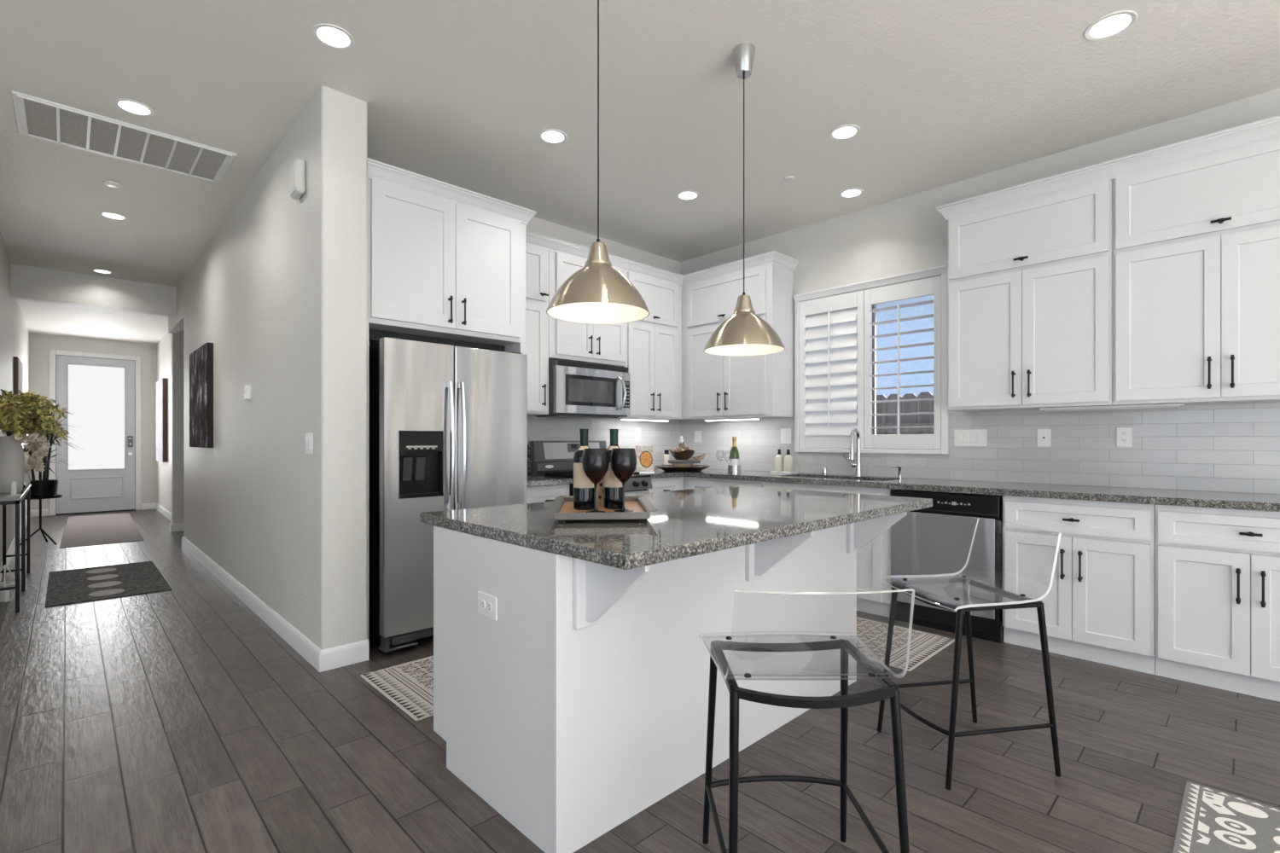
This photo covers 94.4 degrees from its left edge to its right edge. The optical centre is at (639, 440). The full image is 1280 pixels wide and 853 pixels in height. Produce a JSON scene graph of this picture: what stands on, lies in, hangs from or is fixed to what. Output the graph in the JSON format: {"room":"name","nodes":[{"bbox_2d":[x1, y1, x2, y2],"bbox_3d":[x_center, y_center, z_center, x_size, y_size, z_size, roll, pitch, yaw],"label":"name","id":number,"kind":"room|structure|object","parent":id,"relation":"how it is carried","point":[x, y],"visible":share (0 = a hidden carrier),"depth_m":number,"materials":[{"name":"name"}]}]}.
{"room":"kitchen","nodes":[
{"label":"kitchen","id":0,"kind":"room"},
{"bbox_2d":[0,231,29,564],"bbox_3d":[-6.566,-0.325,6.101,0.120,3.050,8.700,0,0,-44],"label":"wall","id":1,"kind":"structure","parent":0,"point":[14,331],"depth_m":6.02,"materials":[{"name":"white paint"}]},
{"bbox_2d":[13,356,23,395],"bbox_3d":[-7.205,-0.520,6.874,0.038,0.800,0.950,0,0,-44],"label":"painting","id":2,"kind":"object","parent":1,"relation":"attached to","point":[18,369],"visible":0.43,"depth_m":6.54,"materials":[{"name":"brown wood"}]},
{"bbox_2d":[0,509,48,581],"bbox_3d":[-6.451,1.146,6.226,0.220,0.108,8.680,0,0,-44],"label":"baseboard","id":3,"kind":"structure","parent":1,"relation":"attached to","point":[35,513],"depth_m":6.46,"materials":[{"name":"white paint"}]},
{"bbox_2d":[17,299,168,344],"bbox_3d":[-7.058,-1.820,8.796,3.120,0.300,4.340,0,0,-44],"label":"ceiling","id":4,"kind":"structure","parent":0,"point":[39,317],"depth_m":8.50,"materials":[{"name":"white paint"}]},
{"bbox_2d":[29,333,157,516],"bbox_3d":[-9.035,-0.250,9.869,1.770,2.900,0.150,0,0,-44],"label":"wall","id":5,"kind":"structure","parent":0,"point":[39,345],"depth_m":10.10,"materials":[{"name":"white paint"}]},
{"bbox_2d":[48,349,141,516],"bbox_3d":[-9.012,-0.120,9.841,1.123,2.640,0.201,0,0,-44],"label":"door","id":6,"kind":"structure","parent":5,"relation":"in","point":[101,392],"depth_m":9.83,"materials":[{"name":"white paint"}]},
{"bbox_2d":[11,263,176,317],"bbox_3d":[-6.112,-1.675,6.735,1.415,0.350,0.120,0,0,-44],"label":"wall","id":7,"kind":"structure","parent":0,"point":[31,283],"depth_m":6.63,"materials":[{"name":"white paint"}]},
{"bbox_2d":[157,332,171,512],"bbox_3d":[-7.236,-0.250,9.195,0.120,2.900,3.320,0,0,-44],"label":"wall","id":8,"kind":"structure","parent":0,"point":[164,346],"depth_m":9.38,"materials":[{"name":"white paint"}]},
{"bbox_2d":[156,378,168,462],"bbox_3d":[-7.691,-0.310,9.534,0.063,1.300,0.950,0,0,-44],"label":"mirror","id":9,"kind":"object","parent":8,"relation":"attached to","point":[161,385],"visible":1,"depth_m":9.21,"materials":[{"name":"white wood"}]},
{"bbox_2d":[171,333,183,523],"bbox_3d":[-5.601,-0.325,8.383,1.600,3.050,0.120,0,0,-44],"label":"wall","id":10,"kind":"structure","parent":0,"point":[177,340],"depth_m":7.82,"materials":[{"name":"white paint"}]},
{"bbox_2d":[168,86,367,650],"bbox_3d":[-3.827,-0.325,5.501,0.235,3.050,6.490,0,0,-44],"label":"wall","id":11,"kind":"structure","parent":0,"point":[279,291],"depth_m":3.46,"materials":[{"name":"white paint"}]},
{"bbox_2d":[141,502,183,531],"bbox_3d":[-7.134,1.146,9.198,0.670,0.108,3.456,0,0,-44],"label":"baseboard","id":12,"kind":"structure","parent":11,"relation":"attached to","point":[173,526],"depth_m":9.30,"materials":[{"name":"white paint"}]},
{"bbox_2d":[189,342,213,448],"bbox_3d":[-4.245,-0.405,5.730,0.048,0.950,1.060,0,0,-44],"label":"painting","id":13,"kind":"object","parent":11,"relation":"attached to","point":[200,360],"visible":1,"depth_m":5.53,"materials":[{"name":"black fabric"}]},
{"bbox_2d":[181,536,368,672],"bbox_3d":[-3.339,1.146,4.981,0.247,0.108,5.096,0,0,-44],"label":"baseboard","id":14,"kind":"structure","parent":11,"relation":"attached to","point":[336,657],"depth_m":3.49,"materials":[{"name":"white paint"}]},
{"bbox_2d":[290,158,305,199],"bbox_3d":[-1.918,-1.460,3.320,0.052,0.190,0.150,0,0,-44],"label":"door chime","id":15,"kind":"object","parent":11,"relation":"attached to","point":[298,167],"depth_m":3.27,"materials":[{"name":"white plastic"}]},
{"bbox_2d":[305,433,312,454],"bbox_3d":[-1.809,0.020,3.237,0.010,0.118,0.118,0,0,-44],"label":"switch plate","id":16,"kind":"object","parent":11,"relation":"attached to","point":[308,436],"visible":1,"depth_m":3.22,"materials":[{"name":"white plastic"}]},
{"bbox_2d":[368,216,680,469],"bbox_3d":[-0.800,-0.325,5.068,3.515,3.050,0.120,0,0,-44],"label":"wall","id":17,"kind":"structure","parent":0,"point":[535,224],"depth_m":5.39,"materials":[{"name":"white paint"}]},
{"bbox_2d":[525,244,548,415],"bbox_3d":[-0.959,-0.850,4.559,0.436,1.300,0.388,0,0,-44],"label":"upper cabinet","id":18,"kind":"object","parent":17,"relation":"attached to","point":[537,343],"visible":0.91,"depth_m":4.53,"materials":[{"name":"white paint"}]},
{"bbox_2d":[548,250,626,366],"bbox_3d":[-0.513,-1.073,4.990,0.800,0.855,0.388,0,0,-44],"label":"upper cabinet","id":19,"kind":"object","parent":17,"relation":"attached to","point":[597,344],"visible":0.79,"depth_m":4.80,"materials":[{"name":"white paint"}]},
{"bbox_2d":[531,359,630,418],"bbox_3d":[-0.479,-0.406,4.942,0.776,0.437,0.485,0,0,-44],"label":"microwave","id":20,"kind":"object","parent":19,"relation":"attached to","point":[578,390],"visible":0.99,"depth_m":4.77,"materials":[{"name":"grey metal"}]},
{"bbox_2d":[616,271,682,419],"bbox_3d":[0.045,-0.850,5.530,0.748,1.300,0.388,0,0,-44],"label":"upper cabinet","id":21,"kind":"object","parent":17,"relation":"attached to","point":[654,342],"visible":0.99,"depth_m":5.42,"materials":[{"name":"white paint"}]},
{"bbox_2d":[0,0,1279,286],"bbox_3d":[-1.154,-1.910,1.291,9.335,0.120,14.660,0,0,-44],"label":"ceiling","id":22,"kind":"structure","parent":0,"point":[459,93],"depth_m":3.17,"materials":[{"name":"white paint"}]},
{"bbox_2d":[98,211,127,220],"bbox_3d":[-4.340,-1.847,4.888,0.174,0.005,0.174,0,0,-44],"label":"recessed light","id":23,"kind":"object","parent":22,"relation":"in","point":[109,215],"visible":1,"depth_m":4.89,"materials":[{"name":"white plastic"}]},
{"bbox_2d":[11,90,236,184],"bbox_3d":[-3.170,-1.840,3.695,1.000,0.020,0.600,0,0,-44],"label":"ceiling vent","id":24,"kind":"object","parent":22,"relation":"in","point":[36,118],"visible":1,"depth_m":3.64,"materials":[{"name":"white plastic"}]},
{"bbox_2d":[113,98,154,116],"bbox_3d":[-2.811,-1.847,3.297,0.174,0.005,0.174,0,0,-44],"label":"recessed light","id":25,"kind":"object","parent":22,"relation":"in","point":[131,107],"visible":1,"depth_m":3.29,"materials":[{"name":"white"}]},
{"bbox_2d":[312,23,354,49],"bbox_3d":[-1.404,-1.847,2.718,0.174,0.005,0.174,0,0,-44],"label":"recessed light","id":26,"kind":"object","parent":22,"relation":"in","point":[332,36],"visible":1,"depth_m":2.71,"materials":[{"name":"white"}]},
{"bbox_2d":[538,128,567,144],"bbox_3d":[-0.530,-1.847,3.611,0.174,0.005,0.174,0,0,-44],"label":"recessed light","id":27,"kind":"object","parent":22,"relation":"in","point":[549,136],"visible":1,"depth_m":3.61,"materials":[{"name":"white plastic"}]},
{"bbox_2d":[546,0,649,324],"bbox_3d":[-0.154,-1.158,2.188,0.380,1.384,0.380,0,0,-44],"label":"pendant light","id":28,"kind":"object","parent":22,"relation":"hanging from","point":[596,293],"visible":1,"depth_m":2.14,"materials":[{"name":"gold metal"}]},
{"bbox_2d":[675,190,699,200],"bbox_3d":[0.361,-1.847,4.480,0.174,0.005,0.174,0,0,-44],"label":"recessed light","id":29,"kind":"object","parent":22,"relation":"in","point":[688,194],"visible":1,"depth_m":4.48,"materials":[{"name":"white"}]},
{"bbox_2d":[704,42,785,355],"bbox_3d":[0.493,-1.138,2.813,0.380,1.424,0.380,0,0,-44],"label":"pendant light","id":30,"kind":"object","parent":22,"relation":"hanging from","point":[744,333],"visible":1,"depth_m":2.77,"materials":[{"name":"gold metal"}]},
{"bbox_2d":[829,124,860,139],"bbox_3d":[1.230,-1.847,3.562,0.174,0.005,0.174,0,0,-44],"label":"recessed light","id":31,"kind":"object","parent":22,"relation":"in","point":[846,131],"visible":1,"depth_m":3.56,"materials":[{"name":"white"}]},
{"bbox_2d":[838,187,863,197],"bbox_3d":[1.581,-1.847,4.436,0.174,0.005,0.174,0,0,-44],"label":"recessed light","id":32,"kind":"object","parent":22,"relation":"in","point":[854,192],"visible":1,"depth_m":4.43,"materials":[{"name":"white"}]},
{"bbox_2d":[1083,10,1137,40],"bbox_3d":[2.098,-1.847,2.646,0.189,0.005,0.189,0,0,-44],"label":"recessed light","id":33,"kind":"object","parent":22,"relation":"in","point":[1111,25],"visible":1,"depth_m":2.64,"materials":[{"name":"white"}]},
{"bbox_2d":[0,509,1279,852],"bbox_3d":[-2.696,1.250,2.957,9.235,0.100,19.000,0,0,-44],"label":"floor","id":34,"kind":"structure","parent":0,"point":[177,720],"depth_m":2.26,"materials":[{"name":"grey wood"}]},
{"bbox_2d":[0,564,15,602],"bbox_3d":[-4.728,1.065,4.415,0.107,0.272,0.107,0,0,1],"label":"wire lantern","id":35,"kind":"object","parent":34,"relation":"on","point":[4,596],"visible":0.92,"depth_m":4.40,"materials":[{"name":"grey metal"}]},
{"bbox_2d":[0,484,31,612],"bbox_3d":[-4.990,0.800,4.704,0.175,0.800,1.740,0,0,-44],"label":"console table","id":36,"kind":"object","parent":34,"relation":"on","point":[4,500],"visible":0.79,"depth_m":4.69,"materials":[{"name":"grey metal"}]},
{"bbox_2d":[1,424,53,486],"bbox_3d":[-5.406,0.100,5.248,0.318,0.601,0.352,0,0,-44],"label":"flower vase","id":37,"kind":"object","parent":36,"relation":"on","point":[39,445],"visible":0.5,"depth_m":5.21,"materials":[{"name":"white plant"}]},
{"bbox_2d":[0,389,72,493],"bbox_3d":[-4.676,0.003,4.550,0.447,0.794,0.929,0,0,-40],"label":"arrangement","id":38,"kind":"object","parent":36,"relation":"on","point":[23,413],"visible":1,"depth_m":4.49,"materials":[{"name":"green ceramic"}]},
{"bbox_2d":[19,494,62,546],"bbox_3d":[-6.874,0.919,6.795,0.364,0.558,0.362,0,0,-44],"label":"plant stand","id":39,"kind":"object","parent":34,"relation":"on","point":[43,532],"visible":0.59,"depth_m":6.79,"materials":[{"name":"black metal"}]},
{"bbox_2d":[25,494,62,500],"bbox_3d":[-6.869,0.652,6.795,0.356,0.025,0.356,0,0,-44],"label":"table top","id":40,"kind":"object","parent":39,"relation":"on","point":[57,496],"depth_m":6.72,"materials":[{"name":"black"}]},
{"bbox_2d":[23,412,84,497],"bbox_3d":[-6.762,0.128,6.845,0.569,1.048,0.855,0,0,-44],"label":"potted plant","id":41,"kind":"object","parent":39,"relation":"on","point":[44,487],"visible":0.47,"depth_m":6.77,"materials":[{"name":"green plant"}]},
{"bbox_2d":[59,512,144,548],"bbox_3d":[-7.423,1.197,8.166,0.720,0.006,3.660,0,0,-43],"label":"rug","id":42,"kind":"object","parent":34,"relation":"on","point":[112,528],"visible":1,"depth_m":7.79,"materials":[{"name":"grey fabric"}]},
{"bbox_2d":[45,560,171,607],"bbox_3d":[-4.542,1.196,5.054,0.720,0.009,1.550,0,0,-44],"label":"rug","id":43,"kind":"object","parent":34,"relation":"on","point":[66,587],"visible":1,"depth_m":4.95,"materials":[{"name":"grey fabric"}]},
{"bbox_2d":[360,656,433,721],"bbox_3d":[-0.541,1.196,3.393,1.800,0.009,0.675,0,0,-44],"label":"rug","id":44,"kind":"object","parent":34,"relation":"on","point":[410,685],"visible":0.09,"depth_m":2.88,"materials":[{"name":"beige fabric"}]},
{"bbox_2d":[368,337,527,652],"bbox_3d":[-1.319,0.314,3.822,0.920,1.772,0.871,0,0,-44],"label":"refrigerator","id":45,"kind":"object","parent":34,"relation":"on","point":[448,424],"visible":0.76,"depth_m":3.42,"materials":[{"name":"silver metal"}]},
{"bbox_2d":[367,157,536,639],"bbox_3d":[-1.358,-0.182,3.930,1.114,2.765,0.738,0,0,-44],"label":"tall cabinet","id":46,"kind":"object","parent":34,"relation":"on","point":[447,262],"visible":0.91,"depth_m":3.63,"materials":[{"name":"white paint"}]},
{"bbox_2d":[527,484,569,503],"bbox_3d":[-0.863,0.762,4.461,0.434,0.875,0.642,0,0,-44],"label":"base cabinet","id":47,"kind":"object","parent":34,"relation":"on","point":[544,493],"visible":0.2,"depth_m":4.25,"materials":[{"name":"white paint"}]},
{"bbox_2d":[527,475,572,487],"bbox_3d":[-0.869,0.304,4.469,0.436,0.039,0.624,0,0,-44],"label":"countertop","id":48,"kind":"structure","parent":47,"relation":"on","point":[532,480],"depth_m":4.29,"materials":[{"name":"grey stone"}]},
{"bbox_2d":[530,441,652,495],"bbox_3d":[-0.382,0.588,4.838,0.767,1.165,0.662,0,0,-44],"label":"range","id":49,"kind":"object","parent":34,"relation":"on","point":[548,458],"visible":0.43,"depth_m":4.84,"materials":[{"name":"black metal"}]},
{"bbox_2d":[532,474,650,481],"bbox_3d":[-0.400,0.295,4.857,0.767,0.020,0.610,0,0,-44],"label":"cooktop","id":50,"kind":"object","parent":49,"relation":"in","point":[635,477],"depth_m":4.77,"materials":[{"name":"black glass"}]},
{"bbox_2d":[646,477,683,493],"bbox_3d":[0.032,0.762,5.326,0.490,0.875,0.642,0,0,-44],"label":"base cabinet","id":51,"kind":"object","parent":34,"relation":"on","point":[664,484],"visible":0.13,"depth_m":5.13,"materials":[{"name":"white paint"}]},
{"bbox_2d":[433,512,906,852],"bbox_3d":[0.218,0.762,2.527,1.835,0.875,1.110,0,0,-44],"label":"kitchen island","id":52,"kind":"object","parent":34,"relation":"on","point":[572,712],"visible":0.67,"depth_m":1.97,"materials":[{"name":"white paint"}]},
{"bbox_2d":[477,591,497,620],"bbox_3d":[-0.504,0.545,1.954,0.009,0.075,0.118,0,0,-44],"label":"outlet","id":53,"kind":"object","parent":52,"relation":"attached to","point":[487,604],"visible":1,"depth_m":1.95,"materials":[{"name":"white plastic"}]},
{"bbox_2d":[420,485,932,570],"bbox_3d":[0.281,0.305,2.612,2.036,0.039,1.195,0,0,-44],"label":"island countertop","id":54,"kind":"structure","parent":52,"relation":"on","point":[692,522],"depth_m":2.08,"materials":[{"name":"grey stone"}]},
{"bbox_2d":[546,495,657,523],"bbox_3d":[-0.148,0.263,2.299,0.380,0.045,0.548,0,0,-4],"label":"serving tray","id":55,"kind":"object","parent":54,"relation":"on","point":[562,506],"visible":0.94,"depth_m":2.13,"materials":[{"name":"brown wood"}]},
{"bbox_2d":[573,429,594,510],"bbox_3d":[-0.214,0.110,2.270,0.082,0.307,0.082,0,0,-44],"label":"wine bottle","id":56,"kind":"object","parent":55,"relation":"on","point":[584,489],"visible":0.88,"depth_m":2.24,"materials":[{"name":"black glass"}]},
{"bbox_2d":[581,448,609,512],"bbox_3d":[-0.162,0.147,2.160,0.098,0.233,0.098,0,0,-44],"label":"wine glass","id":57,"kind":"object","parent":55,"relation":"on","point":[595,462],"visible":0.96,"depth_m":2.12,"materials":[{"name":"black glass"}]},
{"bbox_2d":[581,448,609,483],"bbox_3d":[-0.162,0.096,2.160,0.098,0.130,0.098,0,0,-44],"label":"bowl","id":58,"kind":"object","parent":57,"relation":"on","point":[595,462],"depth_m":2.12,"materials":[{"name":"black glass"}]},
{"bbox_2d":[596,478,603,506],"bbox_3d":[-0.151,0.181,2.386,0.090,0.165,0.048,0,0,-4],"label":"wooden box","id":59,"kind":"object","parent":55,"relation":"on","point":[600,485],"visible":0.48,"depth_m":2.37,"materials":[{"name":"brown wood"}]},
{"bbox_2d":[603,429,622,509],"bbox_3d":[-0.100,0.110,2.300,0.082,0.307,0.082,0,0,-44],"label":"wine bottle","id":60,"kind":"object","parent":55,"relation":"on","point":[613,497],"visible":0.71,"depth_m":2.27,"materials":[{"name":"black glass"}]},
{"bbox_2d":[610,448,636,511],"bbox_3d":[-0.061,0.147,2.200,0.098,0.233,0.098,0,0,-44],"label":"wine glass","id":61,"kind":"object","parent":55,"relation":"on","point":[623,461],"visible":0.98,"depth_m":2.17,"materials":[{"name":"black glass"}]},
{"bbox_2d":[610,448,636,482],"bbox_3d":[-0.061,0.096,2.200,0.098,0.130,0.098,0,0,-44],"label":"bowl","id":62,"kind":"object","parent":61,"relation":"on","point":[623,461],"depth_m":2.16,"materials":[{"name":"black glass"}]},
{"bbox_2d":[683,477,763,489],"bbox_3d":[0.851,0.762,5.226,0.658,0.875,0.920,0,0,-44],"label":"base cabinet","id":63,"kind":"object","parent":34,"relation":"on","point":[689,483],"visible":0.02,"depth_m":5.05,"materials":[{"name":"white paint"}]},
{"bbox_2d":[698,588,915,852],"bbox_3d":[0.406,0.766,1.542,0.453,0.868,0.513,0,0,-1],"label":"bar stool","id":64,"kind":"object","parent":34,"relation":"on","point":[890,690],"visible":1,"depth_m":1.48,"materials":[{"name":"black"}]},
{"bbox_2d":[763,481,895,617],"bbox_3d":[1.525,0.762,4.529,0.658,0.875,1.012,0,0,-44],"label":"base cabinet","id":65,"kind":"object","parent":34,"relation":"on","point":[874,559],"visible":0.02,"depth_m":4.07,"materials":[{"name":"white paint"}]},
{"bbox_2d":[856,616,954,671],"bbox_3d":[1.021,1.196,3.957,0.690,0.009,1.800,0,0,-44],"label":"rug","id":66,"kind":"object","parent":34,"relation":"on","point":[924,646],"visible":0.18,"depth_m":3.47,"materials":[{"name":"beige fabric"}]},
{"bbox_2d":[890,489,1003,643],"bbox_3d":[2.102,0.766,3.923,0.593,0.868,0.650,0,0,-44],"label":"dishwasher","id":67,"kind":"object","parent":34,"relation":"on","point":[936,539],"visible":0.73,"depth_m":3.69,"materials":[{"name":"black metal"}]},
{"bbox_2d":[877,518,1061,790],"bbox_3d":[1.253,0.766,2.286,0.513,0.868,0.453,0,0,-10],"label":"bar stool","id":68,"kind":"object","parent":34,"relation":"on","point":[1021,602],"visible":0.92,"depth_m":2.12,"materials":[{"name":"black"}]},
{"bbox_2d":[1002,495,1155,674],"bbox_3d":[2.572,0.762,3.446,0.658,0.875,0.680,0,0,-44],"label":"base cabinet","id":69,"kind":"object","parent":34,"relation":"on","point":[1099,604],"visible":0.98,"depth_m":3.21,"materials":[{"name":"white paint"}]},
{"bbox_2d":[1154,505,1279,702],"bbox_3d":[3.046,0.762,2.956,0.658,0.875,0.680,0,0,-44],"label":"base cabinet","id":70,"kind":"object","parent":34,"relation":"on","point":[1217,571],"visible":0.98,"depth_m":2.84,"materials":[{"name":"white paint"}]},
{"bbox_2d":[634,468,1279,511],"bbox_3d":[1.580,0.304,4.159,1.094,0.039,4.474,0,0,-44],"label":"countertop","id":71,"kind":"structure","parent":70,"relation":"on","point":[1256,502],"depth_m":3.54,"materials":[{"name":"grey stone"}]},
{"bbox_2d":[635,446,654,472],"bbox_3d":[0.044,0.168,5.274,0.150,0.235,0.150,0,0,-13],"label":"cookbook","id":72,"kind":"object","parent":71,"relation":"on","point":[644,454],"visible":0.93,"depth_m":5.26,"materials":[{"name":"white paper"}]},
{"bbox_2d":[639,451,652,467],"bbox_3d":[0.054,0.170,5.263,0.120,0.150,0.035,0,0,-13],"label":"photo","id":73,"kind":"object","parent":72,"relation":"attached to","point":[645,457],"depth_m":5.26,"materials":[{"name":"orange paper"}]},
{"bbox_2d":[655,465,710,471],"bbox_3d":[0.392,0.260,5.450,0.510,0.050,0.510,0,0,-44],"label":"tray","id":74,"kind":"object","parent":71,"relation":"on","point":[666,468],"visible":0.94,"depth_m":5.28,"materials":[{"name":"brown wood"}]},
{"bbox_2d":[668,459,700,466],"bbox_3d":[0.406,0.227,5.464,0.300,0.092,0.300,0,0,-44],"label":"cake stand","id":75,"kind":"object","parent":74,"relation":"on","point":[689,462],"visible":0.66,"depth_m":5.36,"materials":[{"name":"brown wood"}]},
{"bbox_2d":[669,449,694,459],"bbox_3d":[0.385,0.133,5.443,0.236,0.097,0.236,0,0,-44],"label":"bowl","id":76,"kind":"object","parent":75,"relation":"on","point":[685,455],"visible":0.83,"depth_m":5.37,"materials":[{"name":"brown wood"}]},
{"bbox_2d":[729,436,738,465],"bbox_3d":[0.835,0.125,5.250,0.089,0.320,0.088,0,0,-44],"label":"champagne bottle","id":77,"kind":"object","parent":71,"relation":"on","point":[734,461],"visible":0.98,"depth_m":5.22,"materials":[{"name":"green glass"}]},
{"bbox_2d":[770,471,797,473],"bbox_3d":[1.249,0.279,5.150,0.110,0.012,0.200,0,0,-44],"label":"soap tray","id":78,"kind":"object","parent":71,"relation":"on","point":[783,472],"visible":0.87,"depth_m":5.09,"materials":[{"name":"white plastic"}]},
{"bbox_2d":[774,449,783,471],"bbox_3d":[1.217,0.175,5.182,0.076,0.195,0.076,0,0,-44],"label":"soap bottle","id":79,"kind":"object","parent":78,"relation":"on","point":[779,458],"visible":1,"depth_m":5.15,"materials":[{"name":"beige plastic"}]},
{"bbox_2d":[784,449,792,471],"bbox_3d":[1.280,0.175,5.118,0.076,0.195,0.076,0,0,-44],"label":"soap bottle","id":80,"kind":"object","parent":78,"relation":"on","point":[788,459],"visible":0.99,"depth_m":5.09,"materials":[{"name":"beige plastic"}]},
{"bbox_2d":[843,428,861,477],"bbox_3d":[1.680,0.094,4.637,0.136,0.381,0.228,0,0,6],"label":"faucet","id":81,"kind":"object","parent":71,"relation":"on","point":[852,455],"visible":1,"depth_m":4.67,"materials":[{"name":"silver metal"}]},
{"bbox_2d":[1171,780,1279,852],"bbox_3d":[1.688,1.195,1.340,1.350,0.010,0.750,0,0,-44],"label":"rug","id":82,"kind":"object","parent":34,"relation":"on","point":[1210,820],"visible":1,"depth_m":1.83,"materials":[{"name":"grey fabric"}]},
{"bbox_2d":[856,295,933,398],"bbox_3d":[3.678,-0.540,8.425,0.800,3.480,15.000,0,0,-44],"label":"sky","id":83,"kind":"structure","parent":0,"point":[926,351],"depth_m":8.44,"materials":[{"name":"blue paint"}]},
{"bbox_2d":[680,88,1279,494],"bbox_3d":[3.781,-0.325,2.793,0.150,3.050,9.760,0,0,-44],"label":"wall","id":84,"kind":"structure","parent":0,"point":[908,234],"depth_m":4.47,"materials":[{"name":"white paint"}]},
{"bbox_2d":[682,264,793,419],"bbox_3d":[0.857,-0.850,5.425,0.392,1.300,1.008,0,0,-44],"label":"upper cabinet","id":85,"kind":"object","parent":84,"relation":"attached to","point":[715,386],"visible":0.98,"depth_m":5.22,"materials":[{"name":"white paint"}]},
{"bbox_2d":[526,230,798,286],"bbox_3d":[0.174,-1.520,4.745,2.323,0.090,1.080,0,0,-44],"label":"crown molding","id":86,"kind":"structure","parent":85,"relation":"attached to","point":[534,239],"depth_m":5.11,"materials":[{"name":"white paint"}]},
{"bbox_2d":[703,417,762,421],"bbox_3d":[0.834,-0.189,5.410,0.060,0.020,0.620,0,0,-44],"label":"light","id":87,"kind":"object","parent":85,"relation":"attached to","point":[751,418],"visible":1,"depth_m":5.36,"materials":[{"name":"white plastic"}]},
{"bbox_2d":[705,418,759,421],"bbox_3d":[0.834,-0.183,5.410,0.044,0.008,0.580,0,0,-44],"label":"diffuser","id":88,"kind":"object","parent":87,"relation":"attached to","point":[706,420],"depth_m":5.42,"materials":[{"name":"white plastic"}]},
{"bbox_2d":[780,428,791,443],"bbox_3d":[1.289,-0.035,5.241,0.010,0.135,0.105,0,0,-44],"label":"switch plate","id":89,"kind":"object","parent":84,"relation":"attached to","point":[785,433],"visible":1,"depth_m":5.24,"materials":[{"name":"white plastic"}]},
{"bbox_2d":[793,264,948,454],"bbox_3d":[1.828,-0.578,4.763,0.180,1.363,1.247,0,0,-44],"label":"window","id":90,"kind":"structure","parent":84,"relation":"in","point":[941,270],"depth_m":4.71,"materials":[{"name":"white paint"}]},
{"bbox_2d":[799,290,864,448],"bbox_3d":[1.584,-0.565,4.933,0.064,1.264,0.576,0,0,-44],"label":"window shutter","id":91,"kind":"object","parent":90,"relation":"attached to","point":[831,322],"visible":0.94,"depth_m":4.92,"materials":[{"name":"white paint"}]},
{"bbox_2d":[864,275,941,449],"bbox_3d":[1.988,-0.565,4.516,0.104,1.264,0.576,0,0,-44],"label":"window shutter","id":92,"kind":"object","parent":90,"relation":"attached to","point":[930,286],"visible":1,"depth_m":4.49,"materials":[{"name":"white paint"}]},
{"bbox_2d":[527,401,1279,494],"bbox_3d":[1.144,0.033,3.745,2.319,0.505,4.485,0,0,-44],"label":"backsplash","id":93,"kind":"structure","parent":84,"relation":"attached to","point":[1222,447],"depth_m":3.83,"materials":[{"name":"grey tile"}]},
{"bbox_2d":[954,429,987,446],"bbox_3d":[2.325,-0.018,4.170,0.011,0.115,0.208,0,0,-44],"label":"switch plate","id":94,"kind":"object","parent":84,"relation":"attached to","point":[973,437],"visible":1,"depth_m":4.17,"materials":[{"name":"white plastic"}]},
{"bbox_2d":[947,179,1113,412],"bbox_3d":[2.464,-0.850,3.762,0.392,1.300,0.876,0,0,-44],"label":"upper cabinet","id":95,"kind":"object","parent":84,"relation":"attached to","point":[1030,282],"visible":1,"depth_m":3.61,"materials":[{"name":"white paint"}]},
{"bbox_2d":[936,115,1279,221],"bbox_3d":[2.776,-1.520,3.449,0.385,0.090,1.860,0,0,-44],"label":"crown molding","id":96,"kind":"structure","parent":95,"relation":"attached to","point":[1266,129],"depth_m":3.29,"materials":[{"name":"white paint"}]},
{"bbox_2d":[1039,403,1184,411],"bbox_3d":[2.724,-0.189,3.455,0.060,0.020,0.660,0,0,-44],"label":"light","id":97,"kind":"object","parent":95,"relation":"attached to","point":[1166,405],"visible":1,"depth_m":3.41,"materials":[{"name":"white plastic"}]},
{"bbox_2d":[1043,406,1179,411],"bbox_3d":[2.724,-0.183,3.455,0.044,0.008,0.620,0,0,-44],"label":"diffuser","id":98,"kind":"object","parent":97,"relation":"attached to","point":[1089,408],"depth_m":3.46,"materials":[{"name":"white"}]},
{"bbox_2d":[1037,428,1050,447],"bbox_3d":[2.627,-0.016,3.858,0.009,0.118,0.074,0,0,-44],"label":"wall jack","id":99,"kind":"object","parent":84,"relation":"attached to","point":[1044,435],"visible":1,"depth_m":3.86,"materials":[{"name":"white plastic"}]},
{"bbox_2d":[1116,427,1132,447],"bbox_3d":[2.910,-0.018,3.565,0.009,0.118,0.074,0,0,-44],"label":"outlet","id":100,"kind":"object","parent":84,"relation":"attached to","point":[1124,435],"visible":1,"depth_m":3.56,"materials":[{"name":"white plastic"}]},
{"bbox_2d":[1112,136,1279,405],"bbox_3d":[3.074,-0.850,3.131,0.392,1.300,0.876,0,0,-44],"label":"upper cabinet","id":101,"kind":"object","parent":84,"relation":"attached to","point":[1196,241],"visible":1,"depth_m":3.09,"materials":[{"name":"white paint"}]},
{"label":"outside","id":102,"kind":"structure","parent":0,"visible":0},
{"bbox_3d":[3.957,1.270,9.391,9.255,0.100,32.000,0,0,-44],"label":"ground","id":103,"kind":"structure","parent":102,"visible":0},
{"bbox_2d":[856,391,933,434],"bbox_3d":[2.534,0.360,6.136,0.063,1.680,6.100,0,0,-44],"label":"fence","id":104,"kind":"object","parent":103,"relation":"on","point":[910,406],"visible":0.05,"depth_m":5.98,"materials":[{"name":"brown wood"}]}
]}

